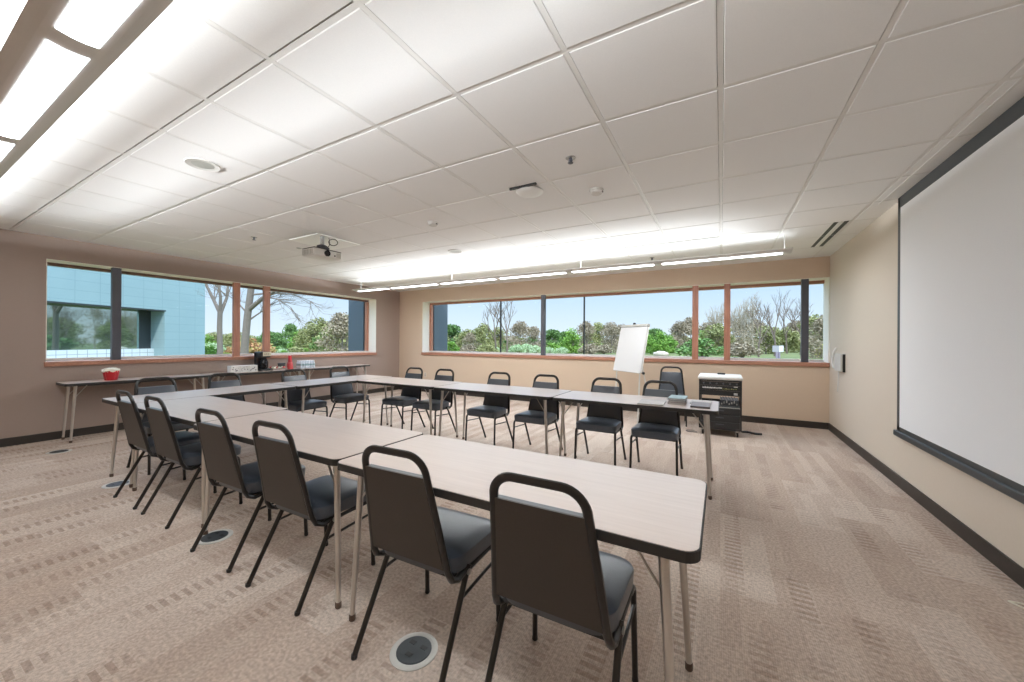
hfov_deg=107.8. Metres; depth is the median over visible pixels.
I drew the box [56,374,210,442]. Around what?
folding table
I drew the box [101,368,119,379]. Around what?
bucket
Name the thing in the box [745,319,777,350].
tree
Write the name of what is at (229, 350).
shrub
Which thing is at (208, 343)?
shrub
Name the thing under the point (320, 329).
tree
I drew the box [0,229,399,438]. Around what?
wall
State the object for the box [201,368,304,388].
folding table
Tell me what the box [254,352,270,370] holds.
coffee maker
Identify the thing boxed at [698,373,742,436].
equipment cart
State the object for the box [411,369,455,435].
chair
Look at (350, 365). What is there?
folding table
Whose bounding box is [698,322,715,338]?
tree
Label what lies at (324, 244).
projector
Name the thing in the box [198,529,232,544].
floor outlet
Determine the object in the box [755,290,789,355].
bare tree
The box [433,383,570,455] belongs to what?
folding table
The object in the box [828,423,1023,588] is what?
baseboard
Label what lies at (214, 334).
tree
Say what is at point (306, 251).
vent
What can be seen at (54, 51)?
pendant light
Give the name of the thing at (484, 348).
shrub
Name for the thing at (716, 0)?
ceiling slab
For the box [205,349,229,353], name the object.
shrub
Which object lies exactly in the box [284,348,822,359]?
ground
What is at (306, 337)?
tree
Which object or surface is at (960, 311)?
projection screen
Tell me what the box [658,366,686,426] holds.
chair
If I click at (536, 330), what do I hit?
tree
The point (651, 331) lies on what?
leafy tree
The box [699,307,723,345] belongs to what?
bare tree
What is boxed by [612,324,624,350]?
tree
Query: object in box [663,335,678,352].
leafy tree
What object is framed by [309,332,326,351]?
leafy tree
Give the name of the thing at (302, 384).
folding table
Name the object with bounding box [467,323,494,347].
tree
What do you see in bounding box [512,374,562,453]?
chair
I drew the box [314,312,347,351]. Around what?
tree
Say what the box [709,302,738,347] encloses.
bare tree
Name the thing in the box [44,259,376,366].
window
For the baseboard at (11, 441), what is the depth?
4.95 m
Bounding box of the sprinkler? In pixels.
[565,156,575,163]
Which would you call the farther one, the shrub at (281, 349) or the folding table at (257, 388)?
the shrub at (281, 349)
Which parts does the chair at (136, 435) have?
leg, panel, backrest, frame, leg, seat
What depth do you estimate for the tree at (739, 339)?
59.52 m
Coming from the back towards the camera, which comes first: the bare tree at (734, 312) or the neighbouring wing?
the bare tree at (734, 312)
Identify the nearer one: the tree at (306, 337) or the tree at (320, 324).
the tree at (306, 337)
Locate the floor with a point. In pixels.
(814, 565)
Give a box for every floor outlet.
[45,449,71,453]
[101,480,129,488]
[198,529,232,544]
[389,632,437,671]
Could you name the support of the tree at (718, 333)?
on the ground
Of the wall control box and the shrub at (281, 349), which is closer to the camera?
the wall control box
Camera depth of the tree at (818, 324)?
36.18 m
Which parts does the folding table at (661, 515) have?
leg, leg, leg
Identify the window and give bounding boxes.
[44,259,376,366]
[421,277,829,366]
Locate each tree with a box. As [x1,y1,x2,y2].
[196,284,334,353]
[205,284,230,353]
[205,334,216,343]
[206,332,226,347]
[223,332,241,346]
[223,333,231,348]
[255,331,280,344]
[260,332,290,347]
[282,323,297,349]
[287,330,308,348]
[292,323,321,351]
[304,317,328,350]
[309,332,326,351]
[313,322,347,351]
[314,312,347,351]
[447,324,464,345]
[454,328,477,349]
[462,332,481,346]
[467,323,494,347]
[482,301,509,351]
[486,301,515,351]
[486,327,509,350]
[505,321,533,349]
[522,326,546,346]
[539,329,559,344]
[555,331,577,348]
[558,328,582,353]
[571,321,596,350]
[581,322,612,348]
[600,322,620,352]
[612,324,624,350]
[645,334,655,352]
[646,328,670,345]
[646,331,670,353]
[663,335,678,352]
[668,321,691,348]
[673,317,701,344]
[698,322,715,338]
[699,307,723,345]
[699,323,736,354]
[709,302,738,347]
[721,303,748,344]
[730,319,754,347]
[731,297,756,347]
[735,293,772,354]
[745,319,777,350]
[746,295,773,356]
[751,325,783,353]
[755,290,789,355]
[775,299,813,342]
[775,327,800,352]
[776,293,811,353]
[786,320,800,349]
[789,314,818,350]
[799,315,822,357]
[809,327,822,354]
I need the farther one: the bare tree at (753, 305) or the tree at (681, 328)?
the tree at (681, 328)
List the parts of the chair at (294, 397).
frame, backrest, seat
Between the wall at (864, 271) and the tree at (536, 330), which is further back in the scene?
the tree at (536, 330)
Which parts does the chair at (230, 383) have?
backrest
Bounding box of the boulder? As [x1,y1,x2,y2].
[653,351,668,355]
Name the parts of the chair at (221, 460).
leg, panel, backrest, frame, leg, seat, leg, leg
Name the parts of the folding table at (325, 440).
leg, leg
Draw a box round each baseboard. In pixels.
[0,386,398,446]
[399,387,827,429]
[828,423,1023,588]
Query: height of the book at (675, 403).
0.018 m
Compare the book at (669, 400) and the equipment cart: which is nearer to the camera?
the book at (669, 400)
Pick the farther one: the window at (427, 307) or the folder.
the window at (427, 307)
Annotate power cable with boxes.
[741,431,761,434]
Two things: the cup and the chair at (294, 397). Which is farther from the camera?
the cup
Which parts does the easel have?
leg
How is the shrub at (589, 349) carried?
on the ground
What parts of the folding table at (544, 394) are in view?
leg, leg, leg, leg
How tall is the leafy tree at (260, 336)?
2.657 m
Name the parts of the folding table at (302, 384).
leg, leg, leg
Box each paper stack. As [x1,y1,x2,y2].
[637,399,665,405]
[690,400,711,403]
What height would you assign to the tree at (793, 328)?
6.147 m
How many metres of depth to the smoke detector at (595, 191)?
3.16 m
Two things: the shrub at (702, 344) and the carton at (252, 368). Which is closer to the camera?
the carton at (252, 368)
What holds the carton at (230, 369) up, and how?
on the folding table at (269, 371)
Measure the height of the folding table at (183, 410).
0.740 m
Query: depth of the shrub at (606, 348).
44.64 m
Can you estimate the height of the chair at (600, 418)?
0.891 m
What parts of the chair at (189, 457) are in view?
leg, panel, backrest, frame, leg, seat, leg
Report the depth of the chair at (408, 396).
5.53 m
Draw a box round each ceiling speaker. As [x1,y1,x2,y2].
[184,157,220,171]
[448,250,461,252]
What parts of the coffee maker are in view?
water tank, control panel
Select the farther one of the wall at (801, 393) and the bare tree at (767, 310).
the bare tree at (767, 310)
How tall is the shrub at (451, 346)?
1.536 m
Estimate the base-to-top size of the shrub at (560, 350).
0.998 m
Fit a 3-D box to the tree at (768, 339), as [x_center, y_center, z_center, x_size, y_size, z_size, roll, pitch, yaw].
[33.957,-0.178,50.151,4.159,3.985,4.013,0,0,8]
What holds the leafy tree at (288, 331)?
on the ground
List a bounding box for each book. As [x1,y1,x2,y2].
[668,395,687,400]
[668,400,686,404]
[669,400,685,402]
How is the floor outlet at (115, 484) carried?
on the floor
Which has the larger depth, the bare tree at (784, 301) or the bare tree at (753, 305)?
the bare tree at (784, 301)
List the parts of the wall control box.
plate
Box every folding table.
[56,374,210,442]
[102,383,295,487]
[132,396,287,527]
[193,410,422,608]
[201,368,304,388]
[271,375,390,424]
[300,364,369,392]
[337,435,706,681]
[358,377,461,436]
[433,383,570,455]
[553,391,718,499]
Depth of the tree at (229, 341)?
39.28 m
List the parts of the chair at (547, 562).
leg, leg, backrest, panel, seat, seat, leg, seat frame, leg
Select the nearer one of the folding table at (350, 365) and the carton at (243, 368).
the carton at (243, 368)
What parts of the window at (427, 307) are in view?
sill, rail, head rail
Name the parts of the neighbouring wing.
glass, white panel, dark panel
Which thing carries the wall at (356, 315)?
on the ground
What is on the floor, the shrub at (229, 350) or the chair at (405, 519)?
the chair at (405, 519)
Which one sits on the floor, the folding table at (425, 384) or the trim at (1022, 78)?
the folding table at (425, 384)
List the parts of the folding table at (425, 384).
leg, leg, leg, leg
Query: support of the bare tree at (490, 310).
on the ground
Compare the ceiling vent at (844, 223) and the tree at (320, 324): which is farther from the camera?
the tree at (320, 324)
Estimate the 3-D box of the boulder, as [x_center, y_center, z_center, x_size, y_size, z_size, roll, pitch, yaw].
[15.945,1.400,39.989,1.597,0.694,0.992,0,0,29]
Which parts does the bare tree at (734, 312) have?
crown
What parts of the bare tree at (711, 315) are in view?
crown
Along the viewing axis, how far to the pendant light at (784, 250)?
5.50 m
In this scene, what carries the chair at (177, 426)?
on the floor
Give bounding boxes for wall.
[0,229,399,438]
[348,300,447,350]
[399,256,829,422]
[829,203,1023,567]
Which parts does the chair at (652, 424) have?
leg, leg, seat, backrest, frame, leg, leg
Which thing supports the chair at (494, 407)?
on the floor
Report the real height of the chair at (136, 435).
0.891 m
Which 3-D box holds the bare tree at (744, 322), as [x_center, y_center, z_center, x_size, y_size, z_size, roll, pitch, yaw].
[34.463,-2.306,54.722,3.866,8.325,4.246,0,0,10]
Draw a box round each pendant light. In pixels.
[0,0,173,178]
[352,235,792,291]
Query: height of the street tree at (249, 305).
10.316 m
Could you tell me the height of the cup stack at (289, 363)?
0.262 m
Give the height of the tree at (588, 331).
4.688 m
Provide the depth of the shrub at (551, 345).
43.68 m
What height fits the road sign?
1.220 m
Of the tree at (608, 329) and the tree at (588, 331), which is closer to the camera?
the tree at (608, 329)
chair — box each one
[113,390,199,509]
[126,377,197,474]
[141,396,242,528]
[190,408,307,572]
[208,373,244,400]
[245,420,375,615]
[281,369,327,416]
[329,366,370,423]
[351,445,500,681]
[380,367,425,428]
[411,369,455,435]
[465,372,512,444]
[485,472,638,681]
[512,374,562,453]
[574,377,626,465]
[629,380,682,475]
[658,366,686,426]
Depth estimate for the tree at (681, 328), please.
59.67 m
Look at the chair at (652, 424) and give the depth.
3.78 m
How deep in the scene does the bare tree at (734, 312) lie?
49.14 m
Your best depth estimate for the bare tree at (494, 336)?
43.33 m
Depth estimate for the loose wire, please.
1.86 m
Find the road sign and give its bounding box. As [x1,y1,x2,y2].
[772,346,783,357]
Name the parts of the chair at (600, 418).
leg, leg, seat, backrest, frame, leg, leg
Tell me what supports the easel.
on the floor
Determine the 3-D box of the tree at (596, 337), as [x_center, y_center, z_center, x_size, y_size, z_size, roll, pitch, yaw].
[13.699,-0.747,61.941,5.399,4.949,5.595,0,0,-37]
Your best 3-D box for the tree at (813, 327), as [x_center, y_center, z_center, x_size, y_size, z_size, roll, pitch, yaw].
[39.896,-0.694,46.474,5.172,5.137,5.361,0,0,-35]
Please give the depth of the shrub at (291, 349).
29.57 m
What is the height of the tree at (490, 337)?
3.858 m
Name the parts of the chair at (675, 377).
backrest, frame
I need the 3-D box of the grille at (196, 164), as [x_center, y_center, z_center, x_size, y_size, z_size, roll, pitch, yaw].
[-2.299,-1.310,2.778,0.172,0.004,0.172,0,0,29]
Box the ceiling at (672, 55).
[0,0,1023,291]
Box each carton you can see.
[227,366,239,372]
[237,365,248,371]
[249,365,257,371]
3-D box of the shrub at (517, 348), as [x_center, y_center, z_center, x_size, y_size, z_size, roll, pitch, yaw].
[0.447,0.920,35.862,1.751,1.276,1.708,0,0,-26]
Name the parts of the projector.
ceiling plate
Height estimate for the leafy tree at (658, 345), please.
2.908 m
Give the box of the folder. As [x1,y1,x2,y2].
[690,402,710,408]
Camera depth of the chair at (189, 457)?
2.70 m
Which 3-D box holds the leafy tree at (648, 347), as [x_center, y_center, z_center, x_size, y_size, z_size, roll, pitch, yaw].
[18.683,0.379,50.186,2.866,2.614,2.790,0,0,-44]
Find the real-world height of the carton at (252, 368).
0.115 m
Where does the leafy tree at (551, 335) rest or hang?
on the ground
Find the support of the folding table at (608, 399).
on the floor
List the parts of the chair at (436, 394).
leg, seat, leg, backrest, frame, leg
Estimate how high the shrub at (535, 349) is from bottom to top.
1.180 m
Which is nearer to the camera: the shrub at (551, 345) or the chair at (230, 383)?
the chair at (230, 383)
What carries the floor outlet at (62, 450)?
on the floor
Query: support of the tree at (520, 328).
on the ground
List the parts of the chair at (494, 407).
leg, leg, seat, leg, backrest, frame, leg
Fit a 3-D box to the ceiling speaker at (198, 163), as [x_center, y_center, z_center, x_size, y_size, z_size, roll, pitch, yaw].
[-2.299,-1.309,2.778,0.210,0.008,0.210,0,0,29]
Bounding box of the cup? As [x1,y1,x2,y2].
[287,362,292,368]
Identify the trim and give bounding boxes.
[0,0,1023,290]
[879,76,1023,203]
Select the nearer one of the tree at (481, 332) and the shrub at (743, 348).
the shrub at (743, 348)
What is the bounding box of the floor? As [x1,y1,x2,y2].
[0,389,1023,681]
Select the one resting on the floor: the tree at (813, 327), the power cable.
the power cable
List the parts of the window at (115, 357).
rail, head rail, sill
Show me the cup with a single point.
(289, 364)
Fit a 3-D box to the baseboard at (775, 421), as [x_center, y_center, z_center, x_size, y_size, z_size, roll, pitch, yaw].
[0.871,1.256,7.766,8.866,0.100,0.012,0,0,29]
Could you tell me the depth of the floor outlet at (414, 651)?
1.55 m
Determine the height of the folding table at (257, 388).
0.740 m
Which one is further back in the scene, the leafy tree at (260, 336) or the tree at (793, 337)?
the tree at (793, 337)
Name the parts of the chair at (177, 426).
leg, leg, frame, backrest, seat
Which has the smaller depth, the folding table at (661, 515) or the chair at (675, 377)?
the folding table at (661, 515)
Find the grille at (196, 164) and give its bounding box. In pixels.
[191,161,214,168]
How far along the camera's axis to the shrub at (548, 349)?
35.47 m
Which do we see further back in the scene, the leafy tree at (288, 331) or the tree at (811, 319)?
the tree at (811, 319)
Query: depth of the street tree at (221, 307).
18.46 m
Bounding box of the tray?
[270,363,287,369]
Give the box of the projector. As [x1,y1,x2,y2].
[289,233,359,261]
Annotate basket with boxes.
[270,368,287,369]
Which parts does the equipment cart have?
label panel, drawer, drawer, control panel, blank panel, drawer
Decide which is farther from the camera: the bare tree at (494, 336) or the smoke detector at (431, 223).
the bare tree at (494, 336)
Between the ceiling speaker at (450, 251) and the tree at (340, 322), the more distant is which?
the tree at (340, 322)
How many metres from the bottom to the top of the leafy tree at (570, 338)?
3.257 m
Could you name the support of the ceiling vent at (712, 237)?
in the ceiling at (672, 55)
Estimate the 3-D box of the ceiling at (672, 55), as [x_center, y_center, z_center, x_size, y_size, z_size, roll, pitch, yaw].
[-1.265,-1.316,3.930,8.890,0.019,8.810,0,0,29]
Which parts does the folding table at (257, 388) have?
leg, leg, leg, leg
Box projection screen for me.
[893,96,1023,503]
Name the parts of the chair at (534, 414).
leg, leg, seat, backrest, frame, leg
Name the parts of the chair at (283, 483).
leg, backrest, panel, frame, seat, leg, seat, seat frame, leg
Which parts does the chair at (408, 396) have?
leg, seat, leg, backrest, frame, leg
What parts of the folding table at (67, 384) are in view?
leg, leg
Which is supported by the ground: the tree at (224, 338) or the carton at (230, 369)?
the tree at (224, 338)
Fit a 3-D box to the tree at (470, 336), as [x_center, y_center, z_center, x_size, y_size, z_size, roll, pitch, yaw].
[-5.295,0.221,45.931,2.556,2.651,2.668,0,0,36]
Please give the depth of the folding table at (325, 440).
2.19 m
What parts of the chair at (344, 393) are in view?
frame, backrest, leg, seat, leg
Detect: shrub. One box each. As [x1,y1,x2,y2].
[205,342,225,350]
[205,345,216,352]
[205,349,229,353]
[223,347,231,353]
[230,338,275,352]
[275,348,290,352]
[287,346,304,351]
[447,341,459,350]
[460,343,477,351]
[475,344,498,351]
[508,344,526,352]
[522,344,532,352]
[528,345,540,352]
[546,342,560,352]
[546,347,554,352]
[555,347,568,353]
[577,343,602,353]
[597,344,611,353]
[675,338,723,356]
[730,342,763,357]
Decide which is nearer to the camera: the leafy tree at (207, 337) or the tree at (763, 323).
the leafy tree at (207, 337)
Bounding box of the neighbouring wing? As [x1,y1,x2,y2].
[47,266,204,357]
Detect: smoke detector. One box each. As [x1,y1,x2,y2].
[427,220,437,226]
[589,187,603,195]
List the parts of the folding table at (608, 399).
leg, leg, leg, leg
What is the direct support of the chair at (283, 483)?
on the floor
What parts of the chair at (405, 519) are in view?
leg, backrest, panel, frame, seat, leg, seat, leg, seat frame, leg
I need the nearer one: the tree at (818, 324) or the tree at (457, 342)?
the tree at (818, 324)
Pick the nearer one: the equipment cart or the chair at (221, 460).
the chair at (221, 460)
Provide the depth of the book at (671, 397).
3.40 m
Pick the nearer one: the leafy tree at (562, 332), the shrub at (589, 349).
the shrub at (589, 349)
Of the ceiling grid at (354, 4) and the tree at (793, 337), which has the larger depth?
the tree at (793, 337)
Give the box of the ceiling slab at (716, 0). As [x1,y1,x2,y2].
[104,0,723,219]
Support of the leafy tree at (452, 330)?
on the ground
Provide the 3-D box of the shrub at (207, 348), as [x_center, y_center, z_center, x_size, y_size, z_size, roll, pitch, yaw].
[-21.210,0.855,25.977,2.164,1.137,1.474,0,0,4]
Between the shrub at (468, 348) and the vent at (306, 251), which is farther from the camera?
the shrub at (468, 348)
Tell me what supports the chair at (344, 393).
on the floor
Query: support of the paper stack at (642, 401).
on the folding table at (608, 399)
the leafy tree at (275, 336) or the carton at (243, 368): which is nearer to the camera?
the carton at (243, 368)
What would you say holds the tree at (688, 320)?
on the ground
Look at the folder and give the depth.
3.20 m
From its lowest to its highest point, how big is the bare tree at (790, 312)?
7.741 m
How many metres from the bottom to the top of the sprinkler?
0.037 m
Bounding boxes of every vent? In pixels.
[302,248,312,254]
[668,237,718,243]
[810,220,850,246]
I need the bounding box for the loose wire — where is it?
[1008,600,1023,608]
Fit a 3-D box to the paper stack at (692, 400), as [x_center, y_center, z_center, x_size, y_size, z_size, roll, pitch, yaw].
[1.745,0.565,3.445,0.171,0.007,0.221,0,0,32]
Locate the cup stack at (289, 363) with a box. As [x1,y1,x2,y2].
[287,355,293,368]
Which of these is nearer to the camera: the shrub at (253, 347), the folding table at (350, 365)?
the folding table at (350, 365)
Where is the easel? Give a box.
[613,323,649,422]
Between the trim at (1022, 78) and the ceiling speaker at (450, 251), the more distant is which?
the ceiling speaker at (450, 251)
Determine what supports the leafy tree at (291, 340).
on the ground
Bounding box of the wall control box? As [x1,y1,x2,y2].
[831,347,844,391]

